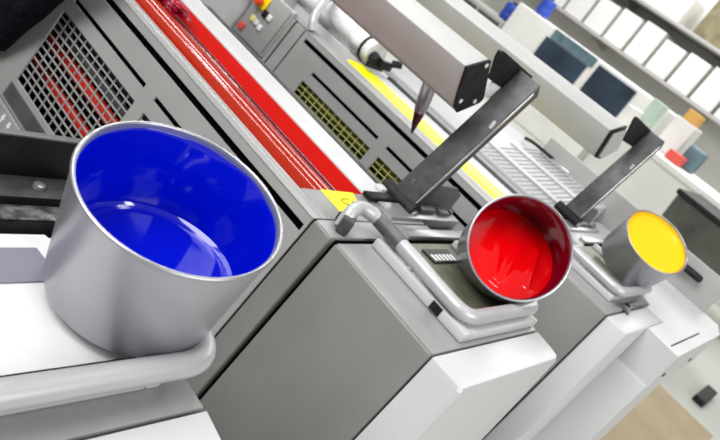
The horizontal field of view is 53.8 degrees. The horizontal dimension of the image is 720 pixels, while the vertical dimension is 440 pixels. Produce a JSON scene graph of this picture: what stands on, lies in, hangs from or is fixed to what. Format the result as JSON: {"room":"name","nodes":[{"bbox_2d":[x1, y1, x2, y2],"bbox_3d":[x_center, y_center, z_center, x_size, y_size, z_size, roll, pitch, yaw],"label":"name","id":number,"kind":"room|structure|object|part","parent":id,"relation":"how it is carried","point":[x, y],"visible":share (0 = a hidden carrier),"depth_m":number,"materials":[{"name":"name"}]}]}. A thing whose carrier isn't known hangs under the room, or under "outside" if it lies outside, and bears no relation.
{"room":"print shop","nodes":[
{"label":"print shop","id":0,"kind":"room"},
{"bbox_2d":[379,51,719,439],"bbox_3d":[0.985,-0.062,5.481,20.000,0.100,22.000,48,24,28],"label":"floor","id":1,"kind":"structure","parent":0,"point":[688,380],"depth_m":4.91,"materials":[{"name":"paint"}]},
{"bbox_2d":[0,127,220,439],"bbox_3d":[-1.135,-0.193,1.057,2.192,1.024,0.548,48,24,28],"label":"printing machine","id":2,"kind":"object","parent":1,"relation":"on","point":[149,397],"visible":0.49,"depth_m":0.57,"materials":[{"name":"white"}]},
{"bbox_2d":[0,219,54,237],"bbox_3d":[-0.421,0.014,0.537,0.022,0.068,0.410,48,24,28],"label":"shelf","id":3,"kind":"object","parent":2,"relation":"attached to","point":[7,226],"depth_m":0.65,"materials":[{"name":"black metal"}]},
{"bbox_2d":[0,204,58,220],"bbox_3d":[-0.402,-0.012,0.523,0.021,0.001,0.409,48,24,28],"label":"shelf","id":4,"kind":"object","parent":2,"relation":"attached to","point":[8,212],"depth_m":0.65,"materials":[{"name":"black metal"}]},
{"bbox_2d":[0,234,138,377],"bbox_3d":[-0.305,0.066,0.524,0.161,0.011,0.290,48,24,28],"label":"paper sheet","id":5,"kind":"object","parent":2,"relation":"on","point":[34,337],"visible":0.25,"depth_m":0.56,"materials":[{"name":"white paper"}]},
{"bbox_2d":[0,247,44,282],"bbox_3d":[-0.340,0.034,0.521,0.042,0.001,0.242,48,24,28],"label":"paper sheet","id":6,"kind":"object","parent":5,"relation":"on","point":[17,264],"visible":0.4,"depth_m":0.59,"materials":[{"name":"paper"}]},
{"bbox_2d":[43,121,282,357],"bbox_3d":[-0.170,0.020,0.583,0.174,0.143,0.178,19,27,-36],"label":"can","id":7,"kind":"object","parent":5,"relation":"on","point":[160,229],"visible":1,"depth_m":0.60,"materials":[{"name":"metal"}]},
{"bbox_2d":[0,238,159,415],"bbox_3d":[-0.289,0.071,0.545,0.183,0.016,0.235,48,24,28],"label":"tray","id":8,"kind":"object","parent":2,"relation":"on","point":[130,397],"depth_m":0.55,"materials":[{"name":"white metal"}]},
{"bbox_3d":[-0.301,0.086,0.524,0.215,0.004,0.345,48,24,28],"label":"deck plate","id":9,"kind":"part","parent":2,"relation":"part of","materials":[{"name":"grey metal"}]},
{"bbox_3d":[-0.292,0.046,0.553,0.259,0.045,0.350,48,24,28],"label":"tray rail","id":10,"kind":"part","parent":2,"relation":"part of","materials":[{"name":"paint"}]},
{"bbox_3d":[-0.610,0.441,0.628,0.217,0.950,0.520,48,24,28],"label":"panel","id":11,"kind":"part","parent":2,"relation":"part of","materials":[{"name":"grey paint"}]},
{"bbox_2d":[0,0,555,439],"bbox_3d":[-0.673,-0.161,1.704,2.202,1.005,0.669,48,24,28],"label":"printing machine","id":12,"kind":"object","parent":1,"relation":"on","point":[351,331],"visible":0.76,"depth_m":1.09,"materials":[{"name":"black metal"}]},
{"bbox_3d":[-0.795,0.124,1.448,1.069,0.588,0.124,48,24,28],"label":"kick panel","id":13,"kind":"part","parent":12,"relation":"part of","materials":[{"name":"grey metal"}]},
{"bbox_2d":[0,0,64,50],"bbox_3d":[-0.926,-0.776,1.613,1.333,0.363,0.055,48,24,28],"label":"fabric cover","id":14,"kind":"object","parent":12,"relation":"hanging from","point":[17,17],"visible":1,"depth_m":1.42,"materials":[{"name":"black fabric"}]},
{"bbox_3d":[-0.437,-0.161,1.291,0.870,0.334,0.064,48,24,28],"label":"guard panel","id":15,"kind":"part","parent":12,"relation":"part of","materials":[{"name":"grey metal"}]},
{"bbox_3d":[-0.550,-0.613,1.668,1.792,0.048,0.027,48,24,28],"label":"ink blade","id":16,"kind":"part","parent":12,"relation":"part of","materials":[{"name":"red metal"}]},
{"bbox_3d":[-0.529,-0.598,1.716,1.792,0.092,0.076,48,24,28],"label":"splash plate","id":17,"kind":"part","parent":12,"relation":"part of","materials":[{"name":"red metal"}]},
{"bbox_3d":[-0.269,0.375,1.274,0.041,0.950,0.490,48,24,28],"label":"pillar panel","id":18,"kind":"part","parent":12,"relation":"part of","materials":[{"name":"grey paint"}]},
{"bbox_3d":[-0.176,0.467,1.221,0.217,0.950,0.520,48,24,28],"label":"panel","id":19,"kind":"part","parent":12,"relation":"part of","materials":[{"name":"grey paint"}]},
{"bbox_3d":[0.040,0.020,1.171,0.040,0.004,0.317,48,24,28],"label":"shoulder plate","id":20,"kind":"part","parent":12,"relation":"part of","materials":[{"name":"grey metal"}]},
{"bbox_3d":[0.110,-0.008,1.335,0.044,0.020,0.240,48,24,28],"label":"hinge plate","id":21,"kind":"part","parent":12,"relation":"part of","materials":[{"name":"metal"}]},
{"bbox_2d":[331,0,539,215],"bbox_3d":[-0.337,-0.726,1.716,1.853,0.339,0.250,48,24,28],"label":"beam","id":22,"kind":"structure","parent":12,"relation":"on","point":[452,68],"depth_m":1.29,"materials":[{"name":"metal"}]},
{"bbox_2d":[411,83,434,133],"bbox_3d":[0.127,-0.242,1.436,0.031,0.154,0.081,48,24,28],"label":"nozzle","id":23,"kind":"object","parent":22,"relation":"hanging from","point":[425,96],"visible":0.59,"depth_m":1.43,"materials":[{"name":"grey metal"}]},
{"bbox_3d":[0.195,-0.145,1.309,0.054,0.308,0.146,48,24,28],"label":"arm","id":24,"kind":"part","parent":22,"relation":"part of"},
{"bbox_3d":[0.273,-0.268,1.303,0.006,0.065,0.165,48,24,28],"label":"mounting plate","id":25,"kind":"part","parent":22,"relation":"part of","materials":[{"name":"black metal"}]},
{"bbox_3d":[0.138,0.071,1.140,0.259,0.045,0.336,48,24,28],"label":"tray rail","id":26,"kind":"part","parent":12,"relation":"part of","materials":[{"name":"metal"}]},
{"bbox_3d":[0.132,0.112,1.117,0.215,0.004,0.345,48,24,28],"label":"deck plate","id":27,"kind":"part","parent":12,"relation":"part of","materials":[{"name":"grey metal"}]},
{"bbox_2d":[422,249,456,262],"bbox_3d":[0.137,0.061,1.202,0.032,0.004,0.082,48,24,28],"label":"card","id":28,"kind":"object","parent":12,"relation":"on","point":[435,255],"visible":1,"depth_m":1.20,"materials":[{"name":"plastic"}]},
{"bbox_2d":[372,238,537,341],"bbox_3d":[0.159,0.104,1.143,0.204,0.016,0.262,48,24,28],"label":"tray","id":29,"kind":"object","parent":12,"relation":"on","point":[457,328],"depth_m":1.07,"materials":[{"name":"white paint"}]},
{"bbox_2d":[457,194,573,301],"bbox_3d":[0.253,0.052,1.176,0.174,0.196,0.178,37,21,4],"label":"can","id":30,"kind":"object","parent":12,"relation":"on","point":[516,247],"visible":0.99,"depth_m":1.17,"materials":[{"name":"metal"}]},
{"bbox_2d":[200,0,719,439],"bbox_3d":[-0.113,-0.130,2.373,2.290,1.079,0.943,48,24,28],"label":"printing machine","id":31,"kind":"object","parent":1,"relation":"on","point":[613,343],"visible":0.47,"depth_m":1.89,"materials":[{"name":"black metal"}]},
{"bbox_3d":[-0.288,-0.652,2.126,0.042,0.041,0.011,48,24,28],"label":"emergency plate","id":32,"kind":"part","parent":31,"relation":"part of","materials":[{"name":"yellow plastic"}]},
{"bbox_3d":[-0.362,-0.496,2.157,0.174,0.378,0.073,48,24,28],"label":"panel","id":33,"kind":"part","parent":31,"relation":"part of","materials":[{"name":"grey metal"}]},
{"bbox_2d":[261,9,268,18],"bbox_3d":[-0.283,-0.614,2.115,0.023,0.023,0.008,48,24,28],"label":"switch","id":34,"kind":"object","parent":31,"relation":"attached to","point":[264,12],"depth_m":2.11,"materials":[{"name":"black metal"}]},
{"bbox_3d":[-0.284,-0.595,2.129,0.160,0.160,0.047,48,24,28],"label":"control panel","id":35,"kind":"part","parent":31,"relation":"part of","materials":[{"name":"grey metal"}]},
{"bbox_3d":[-0.293,-0.420,2.103,0.042,0.378,0.073,48,24,28],"label":"panel","id":36,"kind":"part","parent":31,"relation":"part of","materials":[{"name":"grey metal"}]},
{"bbox_2d":[297,0,402,71],"bbox_3d":[-0.078,-0.630,2.211,0.569,0.088,0.116,48,24,28],"label":"cylinder","id":37,"kind":"object","parent":31,"relation":"on","point":[367,49],"visible":0.83,"depth_m":2.13,"materials":[{"name":"white metal"}]},
{"bbox_3d":[-0.004,-0.135,1.883,0.870,0.334,0.064,48,24,28],"label":"guard panel","id":38,"kind":"part","parent":31,"relation":"part of","materials":[{"name":"grey metal"}]},
{"bbox_3d":[-0.125,-0.573,2.269,1.792,0.091,0.078,48,24,28],"label":"splash plate","id":39,"kind":"part","parent":31,"relation":"part of","materials":[{"name":"grey metal"}]},
{"bbox_2d":[383,68,605,221],"bbox_3d":[0.432,-0.263,2.295,0.738,0.070,0.403,48,24,28],"label":"vent","id":40,"kind":"object","parent":31,"relation":"attached to","point":[517,160],"depth_m":2.23,"materials":[{"name":"grey metal"}]},
{"bbox_2d":[416,0,663,227],"bbox_3d":[0.134,-0.706,2.348,1.853,0.342,0.504,48,24,28],"label":"beam","id":41,"kind":"structure","parent":31,"relation":"on","point":[581,118],"depth_m":1.89,"materials":[{"name":"metal"}]},
{"bbox_3d":[0.622,-0.187,1.739,0.003,0.087,0.106,48,24,28],"label":"cap plate","id":42,"kind":"part","parent":41,"relation":"part of","materials":[{"name":"metal"}]},
{"bbox_3d":[0.717,-0.122,2.012,0.054,0.312,0.170,48,24,28],"label":"arm","id":43,"kind":"part","parent":41,"relation":"part of"},
{"bbox_3d":[0.786,-0.239,2.001,0.006,0.084,0.261,48,24,28],"label":"mounting plate","id":44,"kind":"part","parent":41,"relation":"part of","materials":[{"name":"black metal"}]},
{"bbox_2d":[524,136,569,174],"bbox_3d":[0.621,-0.215,2.358,0.202,0.018,0.017,47,24,26],"label":"scraper","id":45,"kind":"object","parent":31,"relation":"on","point":[531,141],"visible":1,"depth_m":2.36,"materials":[{"name":"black metal"}]},
{"bbox_3d":[0.599,-0.240,2.375,0.127,0.018,0.016,46,24,25],"label":"handle","id":46,"kind":"part","parent":45,"relation":"part of","materials":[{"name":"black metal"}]},
{"bbox_3d":[0.659,-0.176,2.330,0.080,0.008,0.014,48,24,28],"label":"blade","id":47,"kind":"part","parent":45,"relation":"part of","materials":[{"name":"silver metal"}]},
{"bbox_3d":[0.257,0.493,1.813,0.217,0.950,0.520,48,24,28],"label":"panel","id":48,"kind":"part","parent":31,"relation":"part of","materials":[{"name":"grey paint"}]},
{"bbox_3d":[0.631,0.023,2.048,0.044,0.020,0.240,48,24,28],"label":"hinge plate","id":49,"kind":"part","parent":31,"relation":"part of","materials":[{"name":"metal"}]},
{"bbox_3d":[0.565,0.138,1.709,0.215,0.004,0.345,48,24,28],"label":"deck plate","id":50,"kind":"part","parent":31,"relation":"part of","materials":[{"name":"grey metal"}]},
{"bbox_2d":[571,244,644,300],"bbox_3d":[0.600,0.124,1.760,0.182,0.016,0.310,48,24,28],"label":"tray","id":51,"kind":"object","parent":31,"relation":"on","point":[579,266],"depth_m":1.64,"materials":[{"name":"white paint"}]},
{"bbox_3d":[0.571,0.097,1.732,0.259,0.045,0.336,48,24,28],"label":"tray rail","id":52,"kind":"part","parent":31,"relation":"part of","materials":[{"name":"metal"}]},
{"bbox_3d":[0.658,0.203,1.698,0.041,0.004,0.245,48,24,28],"label":"latch plate","id":53,"kind":"part","parent":31,"relation":"part of","materials":[{"name":"grey metal"}]},
{"bbox_2d":[602,209,687,288],"bbox_3d":[0.681,0.073,1.710,0.175,0.172,0.195,32,22,-9],"label":"can","id":54,"kind":"object","parent":31,"relation":"on","point":[646,249],"visible":1,"depth_m":1.68,"materials":[{"name":"metal"}]},
{"bbox_3d":[0.975,0.152,2.097,0.084,0.024,0.024,48,24,28],"label":"handle","id":55,"kind":"part","parent":31,"relation":"part of","materials":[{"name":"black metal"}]},
{"bbox_2d":[463,0,505,28],"bbox_3d":[1.691,-2.681,10.521,0.930,0.940,0.820,48,24,28],"label":"base cabinet","id":56,"kind":"object","parent":1,"relation":"on","point":[479,6],"visible":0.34,"depth_m":10.00,"materials":[{"name":"grey"}]},
{"bbox_3d":[1.332,-2.858,10.295,0.400,0.780,0.020,48,24,28],"label":"door","id":57,"kind":"part","parent":56,"relation":"part of","materials":[{"name":"white"}]},
{"bbox_3d":[1.600,-2.563,10.086,0.420,0.780,0.020,48,24,28],"label":"door","id":58,"kind":"part","parent":56,"relation":"part of","materials":[{"name":"white"}]},
{"bbox_2d":[499,1,517,20],"bbox_3d":[2.134,-2.965,10.098,0.210,0.280,0.210,48,24,28],"label":"drum","id":59,"kind":"object","parent":56,"relation":"on","point":[509,8],"visible":0.68,"depth_m":10.02,"materials":[{"name":"blue plastic"}]},
{"bbox_2d":[487,3,676,156],"bbox_3d":[2.827,-1.654,9.639,2.550,1.270,0.830,48,24,28],"label":"cabinet","id":60,"kind":"object","parent":1,"relation":"on","point":[580,67],"visible":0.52,"depth_m":9.24,"materials":[{"name":"white metal"}]},
{"bbox_2d":[535,0,556,19],"bbox_3d":[2.570,-2.933,9.777,0.210,0.280,0.210,48,24,28],"label":"drum","id":61,"kind":"object","parent":60,"relation":"on","point":[545,8],"visible":0.91,"depth_m":9.71,"materials":[{"name":"blue plastic"}]},
{"bbox_3d":[2.515,-1.955,9.384,0.720,0.670,0.030,48,24,28],"label":"door","id":62,"kind":"part","parent":60,"relation":"part of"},
{"bbox_3d":[3.010,-1.478,9.001,0.610,0.770,0.030,48,24,28],"label":"door","id":63,"kind":"part","parent":60,"relation":"part of","materials":[{"name":"glass"}]},
{"bbox_2d":[577,127,719,338],"bbox_3d":[3.110,0.049,7.021,2.150,0.920,1.000,48,24,28],"label":"workbench","id":64,"kind":"object","parent":1,"relation":"on","point":[653,186],"visible":0.21,"depth_m":6.75,"materials":[{"name":"grey"}]},
{"bbox_3d":[2.217,-0.615,7.145,0.060,0.860,0.060,48,24,28],"label":"leg","id":65,"kind":"part","parent":64,"relation":"part of","materials":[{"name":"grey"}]},
{"bbox_2d":[616,104,644,126],"bbox_3d":[2.745,-1.048,7.212,0.080,0.200,0.400,48,24,28],"label":"carton","id":66,"kind":"object","parent":64,"relation":"on","point":[628,113],"visible":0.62,"depth_m":7.07,"materials":[{"name":"white cardboard"}]},
{"bbox_2d":[640,98,668,129],"bbox_3d":[3.013,-1.060,7.388,0.140,0.380,0.200,48,24,28],"label":"carton","id":67,"kind":"object","parent":64,"relation":"on","point":[655,110],"visible":0.53,"depth_m":7.29,"materials":[{"name":"green cardboard"}]},
{"bbox_2d":[664,149,687,167],"bbox_3d":[3.087,-0.605,6.942,0.160,0.100,0.200,48,24,28],"label":"carton","id":68,"kind":"object","parent":64,"relation":"on","point":[673,156],"visible":1,"depth_m":6.87,"materials":[{"name":"red cardboard"}]},
{"bbox_2d":[659,115,701,154],"bbox_3d":[3.268,-0.840,7.316,0.240,0.379,0.300,48,24,28],"label":"carton","id":69,"kind":"object","parent":64,"relation":"on","point":[679,134],"visible":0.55,"depth_m":7.19,"materials":[{"name":"white cardboard"}]},
{"bbox_2d":[683,108,705,127],"bbox_3d":[3.402,-1.032,7.227,0.150,0.120,0.200,48,24,28],"label":"carton","id":70,"kind":"object","parent":69,"relation":"on","point":[691,116],"visible":0.99,"depth_m":7.15,"materials":[{"name":"orange cardboard"}]},
{"bbox_2d":[681,145,707,173],"bbox_3d":[3.315,-0.603,7.085,0.180,0.240,0.200,48,24,28],"label":"carton","id":71,"kind":"object","parent":64,"relation":"on","point":[696,157],"visible":0.79,"depth_m":7.00,"materials":[{"name":"blue cardboard"}]},
{"bbox_2d":[600,384,712,439],"bbox_3d":[1.363,1.040,3.452,0.460,0.130,1.250,48,24,28],"label":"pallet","id":72,"kind":"object","parent":1,"relation":"on","point":[658,416],"visible":0.37,"depth_m":3.57,"materials":[{"name":"wood"}]},
{"bbox_2d":[662,188,719,275],"bbox_3d":[2.266,0.352,5.084,0.600,0.960,0.700,48,24,28],"label":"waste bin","id":73,"kind":"object","parent":1,"relation":"on","point":[697,220],"visible":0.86,"depth_m":4.72,"materials":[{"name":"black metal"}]},
{"bbox_2d":[692,385,716,406],"bbox_3d":[2.271,1.156,4.673,0.080,0.050,0.400,48,24,28],"label":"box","id":74,"kind":"object","parent":1,"relation":"on","point":[707,393],"visible":1,"depth_m":4.58,"materials":[{"name":"black metal"}]},
{"bbox_2d":[480,0,719,193],"bbox_3d":[4.376,-2.236,10.645,7.200,3.100,0.140,48,24,28],"label":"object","id":75,"kind":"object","parent":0,"point":[708,141],"depth_m":10.51,"materials":[{"name":"paint"}]},
{"bbox_2d":[555,6,719,125],"bbox_3d":[4.093,-2.107,10.248,5.800,0.148,0.815,48,24,28],"label":"wall shelf","id":76,"kind":"object","parent":75,"relation":"attached to","point":[601,42],"visible":0.8,"depth_m":9.99,"materials":[{"name":"grey metal"}]},
{"bbox_2d":[554,0,570,10],"bbox_3d":[3.191,-3.467,10.834,0.330,0.490,0.500,48,24,28],"label":"carton","id":77,"kind":"object","parent":76,"relation":"on","point":[562,4],"visible":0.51,"depth_m":10.66,"materials":[{"name":"white cardboard"}]},
{"bbox_2d":[564,0,612,22],"bbox_3d":[3.429,-3.226,10.649,0.330,0.520,0.500,48,24,28],"label":"carton","id":78,"kind":"object","parent":76,"relation":"on","point":[580,10],"visible":0.59,"depth_m":10.47,"materials":[{"name":"white cardboard"}]},
{"bbox_2d":[583,0,623,37],"bbox_3d":[3.642,-2.951,10.481,0.330,0.460,0.500,48,24,28],"label":"carton","id":79,"kind":"object","parent":76,"relation":"on","point":[605,13],"visible":0.65,"depth_m":10.28,"materials":[{"name":"white cardboard"}]},
{"bbox_2d":[603,8,645,51],"bbox_3d":[3.880,-2.710,10.297,0.330,0.490,0.500,48,24,28],"label":"carton","id":80,"kind":"object","parent":76,"relation":"on","point":[627,25],"visible":0.66,"depth_m":10.09,"materials":[{"name":"white cardboard"}]},
{"bbox_2d":[623,21,674,66],"bbox_3d":[4.117,-2.470,10.113,0.330,0.520,0.500,48,24,28],"label":"carton","id":81,"kind":"object","parent":76,"relation":"on","point":[650,38],"visible":0.78,"depth_m":9.91,"materials":[{"name":"white cardboard"}]},
{"bbox_2d":[644,39,688,81],"bbox_3d":[4.330,-2.195,9.945,0.330,0.460,0.500,48,24,28],"label":"carton","id":82,"kind":"object","parent":76,"relation":"on","point":[669,57],"visible":0.71,"depth_m":9.74,"materials":[{"name":"white cardboard"}]},
{"bbox_2d":[666,53,713,97],"bbox_3d":[4.568,-1.954,9.760,0.330,0.490,0.500,48,24,28],"label":"carton","id":83,"kind":"object","parent":76,"relation":"on","point":[693,71],"visible":0.71,"depth_m":9.56,"materials":[{"name":"white cardboard"}]},
{"bbox_2d":[689,67,719,114],"bbox_3d":[4.806,-1.714,9.576,0.330,0.520,0.500,48,24,28],"label":"carton","id":84,"kind":"object","parent":76,"relation":"on","point":[707,96],"visible":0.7,"depth_m":9.40,"materials":[{"name":"white cardboard"}]},
{"bbox_2d":[713,108,719,119],"bbox_3d":[5.019,-1.439,9.408,0.330,0.460,0.500,48,24,28],"label":"carton","id":85,"kind":"object","parent":76,"relation":"on","point":[716,114],"visible":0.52,"depth_m":9.33,"materials":[{"name":"white cardboard"}]},
{"bbox_2d":[626,0,719,59],"bbox_3d":[4.474,-2.636,9.992,5.800,0.148,0.815,48,24,28],"label":"wall shelf","id":86,"kind":"object","parent":75,"relation":"attached to","point":[633,4],"visible":1,"depth_m":9.82,"materials":[{"name":"grey metal"}]},
{"bbox_2d":[644,0,705,29],"bbox_3d":[4.381,-3.107,10.071,0.800,0.400,0.600,48,24,28],"label":"carton","id":87,"kind":"object","parent":86,"relation":"on","point":[686,13],"visible":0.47,"depth_m":9.78,"materials":[{"name":"white cardboard"}]},
{"bbox_2d":[692,0,719,49],"bbox_3d":[5.019,-2.509,9.579,0.700,0.550,0.600,48,24,28],"label":"carton","id":88,"kind":"object","parent":86,"relation":"on","point":[708,29],"visible":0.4,"depth_m":9.46,"materials":[{"name":"beige cardboard"}]}
]}

